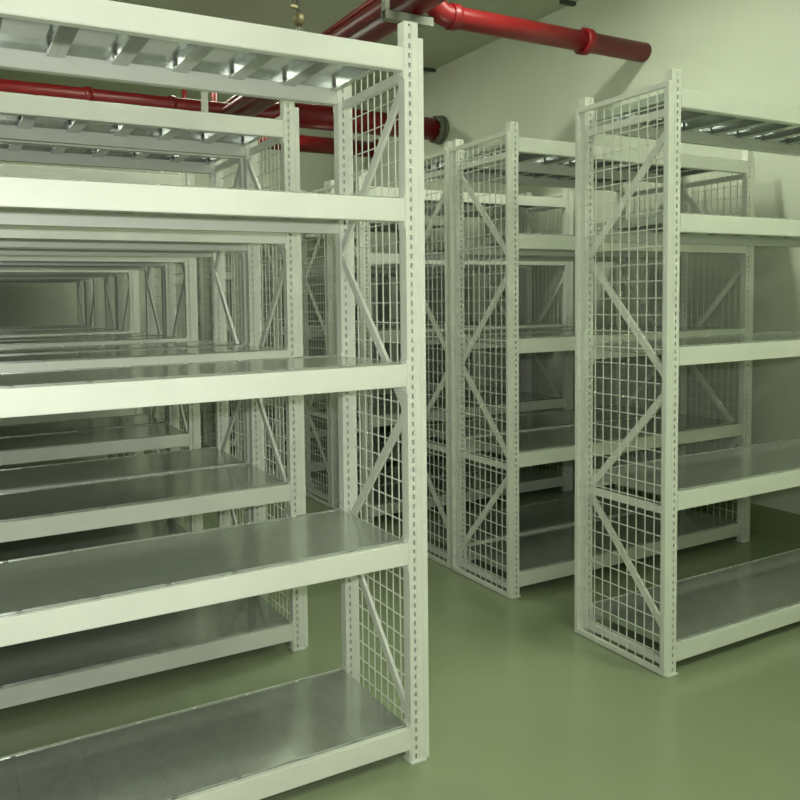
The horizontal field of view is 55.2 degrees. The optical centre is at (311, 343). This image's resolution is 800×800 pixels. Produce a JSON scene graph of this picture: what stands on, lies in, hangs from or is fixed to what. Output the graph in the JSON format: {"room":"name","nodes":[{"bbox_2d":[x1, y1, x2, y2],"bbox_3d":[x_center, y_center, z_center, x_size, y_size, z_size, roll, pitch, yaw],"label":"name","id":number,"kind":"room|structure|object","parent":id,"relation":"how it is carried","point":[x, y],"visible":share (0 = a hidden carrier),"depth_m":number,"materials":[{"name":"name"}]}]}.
{"room":"storage room","nodes":[
{"label":"storage room","id":0,"kind":"room"},
{"bbox_2d":[0,128,330,417],"bbox_3d":[-1.855,-0.713,7.323,4.570,3.240,0.150,-3,3,-26],"label":"wall","id":1,"kind":"structure","parent":0,"point":[21,304],"depth_m":7.50,"materials":[{"name":"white paint"}]},
{"bbox_2d":[160,409,326,430],"bbox_3d":[-1.794,0.832,7.337,4.570,0.152,0.006,-3,3,-26],"label":"baseboard","id":2,"kind":"structure","parent":1,"relation":"attached to","point":[270,410],"depth_m":7.98,"materials":[{"name":"green paint"}]},
{"bbox_2d":[0,0,578,108],"bbox_3d":[0.043,-2.227,3.352,4.870,0.150,8.820,-3,3,-26],"label":"ceiling","id":3,"kind":"structure","parent":0,"point":[441,46],"depth_m":5.29,"materials":[{"name":"paint"}]},
{"bbox_2d":[201,91,207,111],"bbox_3d":[-0.803,-1.923,5.472,0.048,0.660,0.150,-3,3,-26],"label":"hanger","id":4,"kind":"object","parent":3,"relation":"hanging from","point":[204,95],"visible":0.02,"depth_m":5.42,"materials":[{"name":"metal"}]},
{"bbox_2d":[0,79,279,118],"bbox_3d":[-1.601,-1.688,5.086,3.119,0.173,0.170,-3,3,-26],"label":"pipe","id":5,"kind":"object","parent":4,"relation":"hanging from","point":[6,85],"visible":0.56,"depth_m":5.16,"materials":[{"name":"red metal"}]},
{"bbox_2d":[182,89,378,157],"bbox_3d":[-0.242,-2.039,6.907,1.945,0.602,0.200,-3,3,-26],"label":"pipe","id":6,"kind":"object","parent":3,"relation":"attached to","point":[311,144],"visible":0.23,"depth_m":7.02,"materials":[{"name":"red metal"}]},
{"bbox_2d":[211,0,376,102],"bbox_3d":[0.775,-1.909,2.916,0.044,0.462,7.062,-3,3,-26],"label":"pipe","id":7,"kind":"object","parent":3,"relation":"hanging from","point":[367,3],"visible":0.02,"depth_m":4.13,"materials":[{"name":"red metal"}]},
{"bbox_2d":[290,0,304,30],"bbox_3d":[-0.077,-1.854,3.757,0.074,0.636,0.060,-3,3,-26],"label":"sprinkler","id":8,"kind":"object","parent":3,"relation":"hanging from","point":[298,17],"visible":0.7,"depth_m":3.76,"materials":[{"name":"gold metal"}]},
{"bbox_2d":[381,0,432,28],"bbox_3d":[0.435,-1.818,3.465,0.260,0.693,0.040,-3,3,-26],"label":"hanger","id":9,"kind":"object","parent":3,"relation":"hanging from","point":[387,15],"visible":0.92,"depth_m":3.45,"materials":[{"name":"metal"}]},
{"bbox_2d":[219,0,405,114],"bbox_3d":[0.794,-1.534,2.607,0.094,0.094,6.462,-3,3,-26],"label":"pipe","id":10,"kind":"object","parent":9,"relation":"hanging from","point":[371,13],"visible":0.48,"depth_m":3.74,"materials":[{"name":"red metal"}]},
{"bbox_2d":[232,0,445,116],"bbox_3d":[0.900,-1.538,2.659,0.140,0.140,6.460,-3,3,-26],"label":"pipe","id":11,"kind":"object","parent":9,"relation":"hanging from","point":[377,30],"visible":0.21,"depth_m":3.74,"materials":[{"name":"red metal"}]},
{"bbox_2d":[423,67,435,72],"bbox_3d":[0.997,-2.325,6.437,0.120,0.022,0.030,-3,3,-26],"label":"bracket","id":12,"kind":"object","parent":3,"relation":"attached to","point":[424,68],"visible":0.86,"depth_m":6.43,"materials":[{"name":"metal"}]},
{"bbox_2d":[426,1,651,61],"bbox_3d":[1.281,-1.936,4.210,1.616,0.566,0.146,-3,3,-26],"label":"pipe","id":13,"kind":"object","parent":3,"relation":"attached to","point":[584,41],"visible":0.83,"depth_m":4.16,"materials":[{"name":"red metal"}]},
{"bbox_2d":[559,0,575,6],"bbox_3d":[1.699,-2.260,5.023,0.120,0.022,0.030,-3,3,-26],"label":"bracket","id":14,"kind":"object","parent":3,"relation":"attached to","point":[564,2],"visible":1,"depth_m":5.01,"materials":[{"name":"metal"}]},
{"bbox_2d":[0,430,799,799],"bbox_3d":[0.101,1.157,3.536,4.870,0.150,8.820,-3,3,-26],"label":"floor","id":15,"kind":"structure","parent":0,"point":[523,705],"depth_m":2.44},
{"bbox_2d":[0,281,88,328],"bbox_3d":[-2.651,-0.020,6.216,1.603,2.004,0.407,-3,3,-26],"label":"storage rack","id":16,"kind":"object","parent":15,"relation":"on","point":[81,296],"visible":0.14,"depth_m":6.61,"materials":[{"name":"beige metal"}]},
{"bbox_2d":[0,325,80,328],"bbox_3d":[-2.652,-0.112,6.211,1.476,0.030,0.362,-3,3,-26],"label":"shelf","id":17,"kind":"object","parent":16,"relation":"attached to","point":[53,325],"depth_m":6.44,"materials":[{"name":"white metal"}]},
{"bbox_2d":[0,277,106,469],"bbox_3d":[-2.463,-0.003,5.838,1.603,2.004,0.407,-3,3,-26],"label":"storage rack","id":18,"kind":"object","parent":15,"relation":"on","point":[93,292],"visible":0.25,"depth_m":5.99,"materials":[{"name":"beige metal"}]},
{"bbox_2d":[0,326,91,329],"bbox_3d":[-2.465,-0.095,5.833,1.476,0.030,0.362,-3,3,-26],"label":"shelf","id":19,"kind":"object","parent":18,"relation":"attached to","point":[62,327],"depth_m":5.93,"materials":[{"name":"white metal"}]},
{"bbox_2d":[0,275,121,457],"bbox_3d":[-2.108,0.030,5.124,1.603,2.004,0.407,-3,3,-26],"label":"storage rack","id":20,"kind":"object","parent":15,"relation":"on","point":[110,286],"visible":0.07,"depth_m":5.52,"materials":[{"name":"beige metal"}]},
{"bbox_2d":[0,328,114,332],"bbox_3d":[-2.110,-0.062,5.119,1.476,0.030,0.362,-3,3,-26],"label":"shelf","id":21,"kind":"object","parent":20,"relation":"attached to","point":[93,329],"depth_m":5.30,"materials":[{"name":"white metal"}]},
{"bbox_2d":[0,269,143,456],"bbox_3d":[-1.921,0.047,4.747,1.603,2.004,0.407,-3,3,-26],"label":"storage rack","id":22,"kind":"object","parent":15,"relation":"on","point":[129,307],"visible":0.29,"depth_m":4.88,"materials":[{"name":"beige metal"}]},
{"bbox_2d":[0,329,129,335],"bbox_3d":[-1.923,-0.044,4.742,1.476,0.030,0.362,-3,3,-26],"label":"shelf","id":23,"kind":"object","parent":22,"relation":"attached to","point":[117,331],"depth_m":4.82,"materials":[{"name":"white metal"}]},
{"bbox_2d":[0,171,168,453],"bbox_3d":[-1.566,0.080,4.033,1.603,2.004,0.407,-3,3,-26],"label":"storage rack","id":24,"kind":"object","parent":15,"relation":"on","point":[152,323],"visible":0.2,"depth_m":4.25,"materials":[{"name":"beige metal"}]},
{"bbox_2d":[0,333,157,340],"bbox_3d":[-1.568,-0.012,4.028,1.476,0.030,0.362,-3,3,-26],"label":"shelf","id":25,"kind":"object","parent":24,"relation":"attached to","point":[124,334],"depth_m":4.17,"materials":[{"name":"white metal"}]},
{"bbox_2d":[0,414,164,436],"bbox_3d":[-1.560,0.473,4.054,1.476,0.030,0.362,-3,3,-26],"label":"shelf","id":26,"kind":"object","parent":24,"relation":"attached to","point":[42,428],"depth_m":4.16,"materials":[{"name":"white metal"}]},
{"bbox_2d":[0,163,202,560],"bbox_3d":[-1.379,0.097,3.655,1.603,2.004,0.407,-3,3,-26],"label":"storage rack","id":27,"kind":"object","parent":15,"relation":"on","point":[63,445],"visible":0.48,"depth_m":3.77,"materials":[{"name":"beige metal"}]},
{"bbox_2d":[0,163,179,174],"bbox_3d":[-1.394,-0.806,3.606,1.476,0.030,0.362,-3,3,-26],"label":"shelf","id":28,"kind":"object","parent":27,"relation":"attached to","point":[13,169],"depth_m":3.49,"materials":[{"name":"white metal"}]},
{"bbox_2d":[0,335,183,344],"bbox_3d":[-1.380,0.006,3.650,1.476,0.030,0.362,-3,3,-26],"label":"shelf","id":29,"kind":"object","parent":27,"relation":"attached to","point":[151,338],"depth_m":3.71,"materials":[{"name":"white metal"}]},
{"bbox_2d":[0,423,186,451],"bbox_3d":[-1.372,0.491,3.676,1.476,0.030,0.362,-3,3,-26],"label":"shelf","id":30,"kind":"object","parent":27,"relation":"attached to","point":[155,435],"depth_m":3.74,"materials":[{"name":"white metal"}]},
{"bbox_2d":[0,518,187,560],"bbox_3d":[-1.363,1.008,3.705,1.476,0.030,0.362,-3,3,-26],"label":"shelf","id":31,"kind":"object","parent":27,"relation":"attached to","point":[10,550],"depth_m":3.82,"materials":[{"name":"white metal"}]},
{"bbox_2d":[0,139,250,526],"bbox_3d":[-1.024,0.130,2.941,1.603,2.004,0.407,-3,3,-26],"label":"storage rack","id":32,"kind":"object","parent":15,"relation":"on","point":[98,470],"visible":0.33,"depth_m":3.13,"materials":[{"name":"beige metal"}]},
{"bbox_2d":[0,142,221,164],"bbox_3d":[-1.039,-0.773,2.892,1.476,0.030,0.362,-3,3,-26],"label":"shelf","id":33,"kind":"object","parent":32,"relation":"attached to","point":[6,149],"depth_m":3.13,"materials":[{"name":"white metal"}]},
{"bbox_2d":[0,341,241,354],"bbox_3d":[-1.025,0.038,2.936,1.476,0.030,0.362,-3,3,-26],"label":"shelf","id":34,"kind":"object","parent":32,"relation":"attached to","point":[10,351],"depth_m":3.05,"materials":[{"name":"white metal"}]},
{"bbox_2d":[0,447,244,490],"bbox_3d":[-1.017,0.524,2.962,1.476,0.030,0.362,-3,3,-26],"label":"shelf","id":35,"kind":"object","parent":32,"relation":"attached to","point":[98,470],"depth_m":3.04,"materials":[{"name":"grey metal"}]},
{"bbox_2d":[0,91,307,708],"bbox_3d":[-0.836,0.147,2.563,1.603,2.004,0.407,-3,3,-26],"label":"storage rack","id":36,"kind":"object","parent":15,"relation":"on","point":[35,670],"visible":0.75,"depth_m":2.66,"materials":[{"name":"beige metal"}]},
{"bbox_2d":[0,91,278,146],"bbox_3d":[-0.852,-0.756,2.514,1.476,0.030,0.362,-3,3,-26],"label":"shelf","id":37,"kind":"object","parent":36,"relation":"attached to","point":[14,124],"depth_m":2.61,"materials":[{"name":"white metal"}]},
{"bbox_2d":[0,344,284,363],"bbox_3d":[-0.838,0.056,2.558,1.476,0.030,0.362,-3,3,-26],"label":"shelf","id":38,"kind":"object","parent":36,"relation":"attached to","point":[185,355],"depth_m":2.59,"materials":[{"name":"white metal"}]},
{"bbox_2d":[0,464,286,521],"bbox_3d":[-0.830,0.541,2.585,1.476,0.030,0.362,-3,3,-26],"label":"shelf","id":39,"kind":"object","parent":36,"relation":"attached to","point":[120,499],"depth_m":2.62,"materials":[{"name":"white metal"}]},
{"bbox_2d":[0,595,289,687],"bbox_3d":[-0.821,1.058,2.613,1.476,0.030,0.362,-3,3,-26],"label":"shelf","id":40,"kind":"object","parent":36,"relation":"attached to","point":[69,660],"depth_m":2.63,"materials":[{"name":"white metal"}]},
{"bbox_2d":[0,0,428,799],"bbox_3d":[-0.495,0.179,1.878,1.603,2.004,0.407,-3,3,-26],"label":"storage rack","id":41,"kind":"object","parent":15,"relation":"on","point":[266,742],"visible":1,"depth_m":1.98,"materials":[{"name":"beige metal"}]},
{"bbox_2d":[0,17,375,91],"bbox_3d":[-0.511,-0.745,1.827,1.476,0.030,0.362,-3,3,-26],"label":"shelf","id":42,"kind":"object","parent":41,"relation":"attached to","point":[19,39],"depth_m":2.00,"materials":[{"name":"white metal"}]},
{"bbox_2d":[0,176,398,221],"bbox_3d":[-0.504,-0.352,1.849,1.476,0.030,0.362,-3,3,-26],"label":"shelf","id":43,"kind":"object","parent":41,"relation":"attached to","point":[10,212],"depth_m":1.98,"materials":[{"name":"white metal"}]},
{"bbox_2d":[0,355,401,388],"bbox_3d":[-0.497,0.087,1.873,1.476,0.030,0.362,-3,3,-26],"label":"shelf","id":44,"kind":"object","parent":41,"relation":"attached to","point":[174,371],"depth_m":1.94,"materials":[{"name":"white metal"}]},
{"bbox_2d":[0,509,403,616],"bbox_3d":[-0.489,0.572,1.899,1.476,0.030,0.362,-3,3,-26],"label":"shelf","id":45,"kind":"object","parent":41,"relation":"attached to","point":[65,579],"depth_m":1.95,"materials":[{"name":"white metal"}]},
{"bbox_2d":[0,669,405,799],"bbox_3d":[-0.480,1.090,1.927,1.476,0.030,0.362,-3,3,-26],"label":"shelf","id":46,"kind":"object","parent":41,"relation":"attached to","point":[193,752],"depth_m":2.01,"materials":[{"name":"white metal"}]},
{"bbox_2d":[196,241,326,443],"bbox_3d":[-0.365,-0.121,7.347,1.603,2.004,0.407,-3,3,-26],"label":"storage rack","id":47,"kind":"object","parent":15,"relation":"on","point":[198,262],"visible":0.02,"depth_m":6.94,"materials":[{"name":"beige metal"}]},
{"bbox_2d":[201,416,326,432],"bbox_3d":[-0.350,0.790,7.396,1.476,0.030,0.362,-3,3,-26],"label":"shelf","id":48,"kind":"object","parent":47,"relation":"attached to","point":[319,418],"depth_m":7.39,"materials":[{"name":"white metal"}]},
{"bbox_2d":[200,231,379,446],"bbox_3d":[-0.178,-0.103,6.969,1.603,2.004,0.407,-3,3,-26],"label":"storage rack","id":49,"kind":"object","parent":15,"relation":"on","point":[207,327],"visible":0.18,"depth_m":6.80,"materials":[{"name":"beige metal"}]},
{"bbox_2d":[210,319,359,325],"bbox_3d":[-0.179,-0.195,6.964,1.476,0.030,0.362,-3,3,-26],"label":"shelf","id":50,"kind":"object","parent":49,"relation":"attached to","point":[312,320],"depth_m":6.84,"materials":[{"name":"white metal"}]},
{"bbox_2d":[213,420,358,439],"bbox_3d":[-0.163,0.807,7.019,1.476,0.030,0.362,-3,3,-26],"label":"shelf","id":51,"kind":"object","parent":49,"relation":"attached to","point":[315,424],"depth_m":6.92,"materials":[{"name":"white metal"}]},
{"bbox_2d":[232,228,400,460],"bbox_3d":[0.177,-0.071,6.255,1.603,2.004,0.407,-3,3,-26],"label":"storage rack","id":52,"kind":"object","parent":15,"relation":"on","point":[235,298],"visible":0.09,"depth_m":6.11,"materials":[{"name":"beige metal"}]},
{"bbox_2d":[264,432,400,455],"bbox_3d":[0.192,0.840,6.305,1.476,0.030,0.362,-3,3,-26],"label":"shelf","id":53,"kind":"object","parent":52,"relation":"attached to","point":[375,438],"depth_m":6.32,"materials":[{"name":"white metal"}]},
{"bbox_2d":[271,319,399,324],"bbox_3d":[0.175,-0.162,6.250,1.476,0.030,0.362,-3,3,-26],"label":"shelf","id":54,"kind":"object","parent":52,"relation":"attached to","point":[391,319],"depth_m":6.47,"materials":[{"name":"white metal"}]},
{"bbox_2d":[260,215,445,477],"bbox_3d":[0.364,-0.053,5.878,1.603,2.004,0.407,-3,3,-26],"label":"storage rack","id":55,"kind":"object","parent":15,"relation":"on","point":[372,223],"visible":0.16,"depth_m":5.73,"materials":[{"name":"beige metal"}]},
{"bbox_2d":[269,320,440,328],"bbox_3d":[0.363,-0.145,5.872,1.476,0.030,0.362,-3,3,-26],"label":"shelf","id":56,"kind":"object","parent":55,"relation":"attached to","point":[426,321],"depth_m":5.75,"materials":[{"name":"white metal"}]},
{"bbox_2d":[266,439,445,465],"bbox_3d":[0.380,0.858,5.927,1.476,0.030,0.362,-3,3,-26],"label":"shelf","id":57,"kind":"object","parent":55,"relation":"attached to","point":[375,446],"depth_m":5.85,"materials":[{"name":"white metal"}]},
{"bbox_2d":[426,378,440,383],"bbox_3d":[0.371,0.340,5.899,1.476,0.030,0.362,-3,3,-26],"label":"shelf","id":58,"kind":"object","parent":55,"relation":"attached to","point":[430,380],"depth_m":6.09,"materials":[{"name":"white metal"}]},
{"bbox_2d":[300,181,523,506],"bbox_3d":[0.719,-0.021,5.163,1.603,2.004,0.407,-3,3,-26],"label":"storage rack","id":59,"kind":"object","parent":15,"relation":"on","point":[323,481],"visible":0.3,"depth_m":4.97,"materials":[{"name":"beige metal"}]},
{"bbox_2d":[308,259,323,264],"bbox_3d":[0.710,-0.551,5.135,1.476,0.030,0.362,-3,3,-26],"label":"shelf","id":60,"kind":"object","parent":59,"relation":"attached to","point":[312,260],"depth_m":4.86,"materials":[{"name":"white metal"}]},
{"bbox_2d":[309,322,505,332],"bbox_3d":[0.718,-0.112,5.158,1.476,0.030,0.362,-3,3,-26],"label":"shelf","id":61,"kind":"object","parent":59,"relation":"attached to","point":[394,325],"depth_m":5.00,"materials":[{"name":"white metal"}]},
{"bbox_2d":[310,386,505,408],"bbox_3d":[0.726,0.373,5.185,1.476,0.030,0.362,-3,3,-26],"label":"shelf","id":62,"kind":"object","parent":59,"relation":"attached to","point":[387,396],"depth_m":5.18,"materials":[{"name":"white metal"}]},
{"bbox_2d":[312,455,505,489],"bbox_3d":[0.735,0.890,5.213,1.476,0.030,0.362,-3,3,-26],"label":"shelf","id":63,"kind":"object","parent":59,"relation":"attached to","point":[433,469],"depth_m":5.18,"materials":[{"name":"white metal"}]},
{"bbox_2d":[326,170,572,523],"bbox_3d":[0.907,-0.003,4.786,1.603,2.004,0.407,-3,3,-26],"label":"storage rack","id":64,"kind":"object","parent":15,"relation":"on","point":[531,478],"visible":0.5,"depth_m":4.74,"materials":[{"name":"beige metal"}]},
{"bbox_2d":[353,186,560,208],"bbox_3d":[0.891,-0.906,4.737,1.476,0.030,0.362,-3,3,-26],"label":"shelf","id":65,"kind":"object","parent":64,"relation":"attached to","point":[540,200],"depth_m":4.73,"materials":[{"name":"white metal"}]},
{"bbox_2d":[355,322,562,334],"bbox_3d":[0.905,-0.095,4.781,1.476,0.030,0.362,-3,3,-26],"label":"shelf","id":66,"kind":"object","parent":64,"relation":"attached to","point":[521,324],"depth_m":4.75,"materials":[{"name":"white metal"}]},
{"bbox_2d":[356,392,562,417],"bbox_3d":[0.913,0.391,4.807,1.476,0.030,0.362,-3,3,-26],"label":"shelf","id":67,"kind":"object","parent":64,"relation":"attached to","point":[527,400],"depth_m":4.80,"materials":[{"name":"white metal"}]},
{"bbox_2d":[357,466,562,505],"bbox_3d":[0.922,0.908,4.835,1.476,0.030,0.362,-3,3,-26],"label":"shelf","id":68,"kind":"object","parent":64,"relation":"attached to","point":[530,478],"depth_m":4.84,"materials":[{"name":"white metal"}]},
{"bbox_2d":[398,141,662,567],"bbox_3d":[1.262,0.030,4.072,1.603,2.004,0.407,-3,3,-26],"label":"storage rack","id":69,"kind":"object","parent":15,"relation":"on","point":[560,513],"visible":0.26,"depth_m":3.96,"materials":[{"name":"beige metal"}]},
{"bbox_2d":[425,243,444,252],"bbox_3d":[1.252,-0.501,4.043,1.476,0.030,0.362,-3,3,-26],"label":"shelf","id":70,"kind":"object","parent":69,"relation":"attached to","point":[443,244],"depth_m":3.73,"materials":[{"name":"white metal"}]},
{"bbox_2d":[424,151,631,184],"bbox_3d":[1.245,-0.922,4.020,1.476,0.030,0.362,-3,3,-26],"label":"shelf","id":71,"kind":"object","parent":69,"relation":"attached to","point":[522,176],"depth_m":4.16,"materials":[{"name":"white metal"}]},
{"bbox_2d":[427,489,660,544],"bbox_3d":[1.277,0.940,4.121,1.476,0.030,0.362,-3,3,-26],"label":"shelf","id":72,"kind":"object","parent":69,"relation":"attached to","point":[560,513],"depth_m":4.04,"materials":[{"name":"white metal"}]},
{"bbox_2d":[426,405,661,439],"bbox_3d":[1.268,0.423,4.093,1.476,0.030,0.362,-3,3,-26],"label":"shelf","id":73,"kind":"object","parent":69,"relation":"attached to","point":[564,418],"depth_m":4.04,"materials":[{"name":"white metal"}]},
{"bbox_2d":[426,325,661,339],"bbox_3d":[1.260,-0.062,4.067,1.476,0.030,0.362,-3,3,-26],"label":"shelf","id":74,"kind":"object","parent":69,"relation":"attached to","point":[568,328],"depth_m":4.02,"materials":[{"name":"white metal"}]},
{"bbox_2d":[449,121,754,598],"bbox_3d":[1.449,0.047,3.694,1.603,2.004,0.407,-3,3,-26],"label":"storage rack","id":75,"kind":"object","parent":15,"relation":"on","point":[534,558],"visible":0.8,"depth_m":3.50,"materials":[{"name":"beige metal"}]},
{"bbox_2d":[465,233,573,246],"bbox_3d":[1.440,-0.484,3.665,1.476,0.030,0.362,-3,3,-26],"label":"shelf","id":76,"kind":"object","parent":75,"relation":"attached to","point":[521,238],"depth_m":3.25,"materials":[{"name":"white metal"}]},
{"bbox_2d":[464,137,735,176],"bbox_3d":[1.433,-0.884,3.643,1.476,0.030,0.362,-3,3,-26],"label":"shelf","id":77,"kind":"object","parent":75,"relation":"attached to","point":[530,161],"depth_m":3.59,"materials":[{"name":"white metal"}]},
{"bbox_2d":[467,509,738,572],"bbox_3d":[1.464,0.958,3.744,1.476,0.030,0.362,-3,3,-26],"label":"shelf","id":78,"kind":"object","parent":75,"relation":"attached to","point":[552,551],"depth_m":3.66,"materials":[{"name":"white metal"}]},
{"bbox_2d":[466,414,739,454],"bbox_3d":[1.456,0.441,3.716,1.476,0.030,0.362,-3,3,-26],"label":"shelf","id":79,"kind":"object","parent":75,"relation":"attached to","point":[561,440],"depth_m":3.62,"materials":[{"name":"white metal"}]},
{"bbox_2d":[465,326,740,343],"bbox_3d":[1.448,-0.045,3.689,1.476,0.030,0.362,-3,3,-26],"label":"shelf","id":80,"kind":"object","parent":75,"relation":"attached to","point":[551,337],"depth_m":3.50,"materials":[{"name":"white metal"}]},
{"bbox_2d":[574,68,799,676],"bbox_3d":[1.790,0.079,3.008,1.603,2.004,0.407,-3,3,-26],"label":"storage rack","id":81,"kind":"object","parent":15,"relation":"on","point":[698,614],"visible":1,"depth_m":2.73,"materials":[{"name":"beige metal"}]},
{"bbox_2d":[593,549,799,643],"bbox_3d":[1.805,0.989,3.058,1.476,0.030,0.362,-3,3,-26],"label":"shelf","id":82,"kind":"object","parent":81,"relation":"attached to","point":[725,604],"depth_m":2.89,"materials":[{"name":"white metal"}]},
{"bbox_2d":[594,331,799,353],"bbox_3d":[1.788,-0.013,3.003,1.476,0.030,0.362,-3,3,-26],"label":"shelf","id":83,"kind":"object","parent":81,"relation":"attached to","point":[786,341],"depth_m":2.73,"materials":[{"name":"white metal"}]},
{"bbox_2d":[594,213,799,237],"bbox_3d":[1.781,-0.452,2.979,1.476,0.030,0.362,-3,3,-26],"label":"shelf","id":84,"kind":"object","parent":81,"relation":"attached to","point":[683,219],"depth_m":2.68,"materials":[{"name":"white metal"}]},
{"bbox_2d":[595,93,799,144],"bbox_3d":[1.774,-0.855,2.958,1.476,0.030,0.362,-3,3,-26],"label":"shelf","id":85,"kind":"object","parent":81,"relation":"attached to","point":[697,125],"depth_m":2.87,"materials":[{"name":"white metal"}]},
{"bbox_2d":[596,437,799,495],"bbox_3d":[1.796,0.472,3.030,1.476,0.030,0.362,-3,3,-26],"label":"shelf","id":86,"kind":"object","parent":81,"relation":"attached to","point":[737,470],"depth_m":2.82,"materials":[{"name":"white metal"}]},
{"bbox_2d":[330,0,799,514],"bbox_3d":[2.185,-0.628,4.490,0.150,3.240,8.820,-3,3,-26],"label":"wall","id":87,"kind":"structure","parent":0,"point":[746,49],"depth_m":4.61,"materials":[{"name":"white paint"}]},
{"bbox_2d":[294,102,448,144],"bbox_3d":[0.441,-1.779,6.096,1.460,0.240,0.240,-3,3,-26],"label":"pipe","id":88,"kind":"object","parent":87,"relation":"attached to","point":[311,116],"visible":0.63,"depth_m":6.00,"materials":[{"name":"red metal"}]},
{"bbox_2d":[380,425,799,543],"bbox_3d":[2.143,0.917,4.537,0.006,0.152,8.514,-3,3,-26],"label":"baseboard","id":89,"kind":"structure","parent":87,"relation":"attached to","point":[780,524],"depth_m":4.05,"materials":[{"name":"green paint"}]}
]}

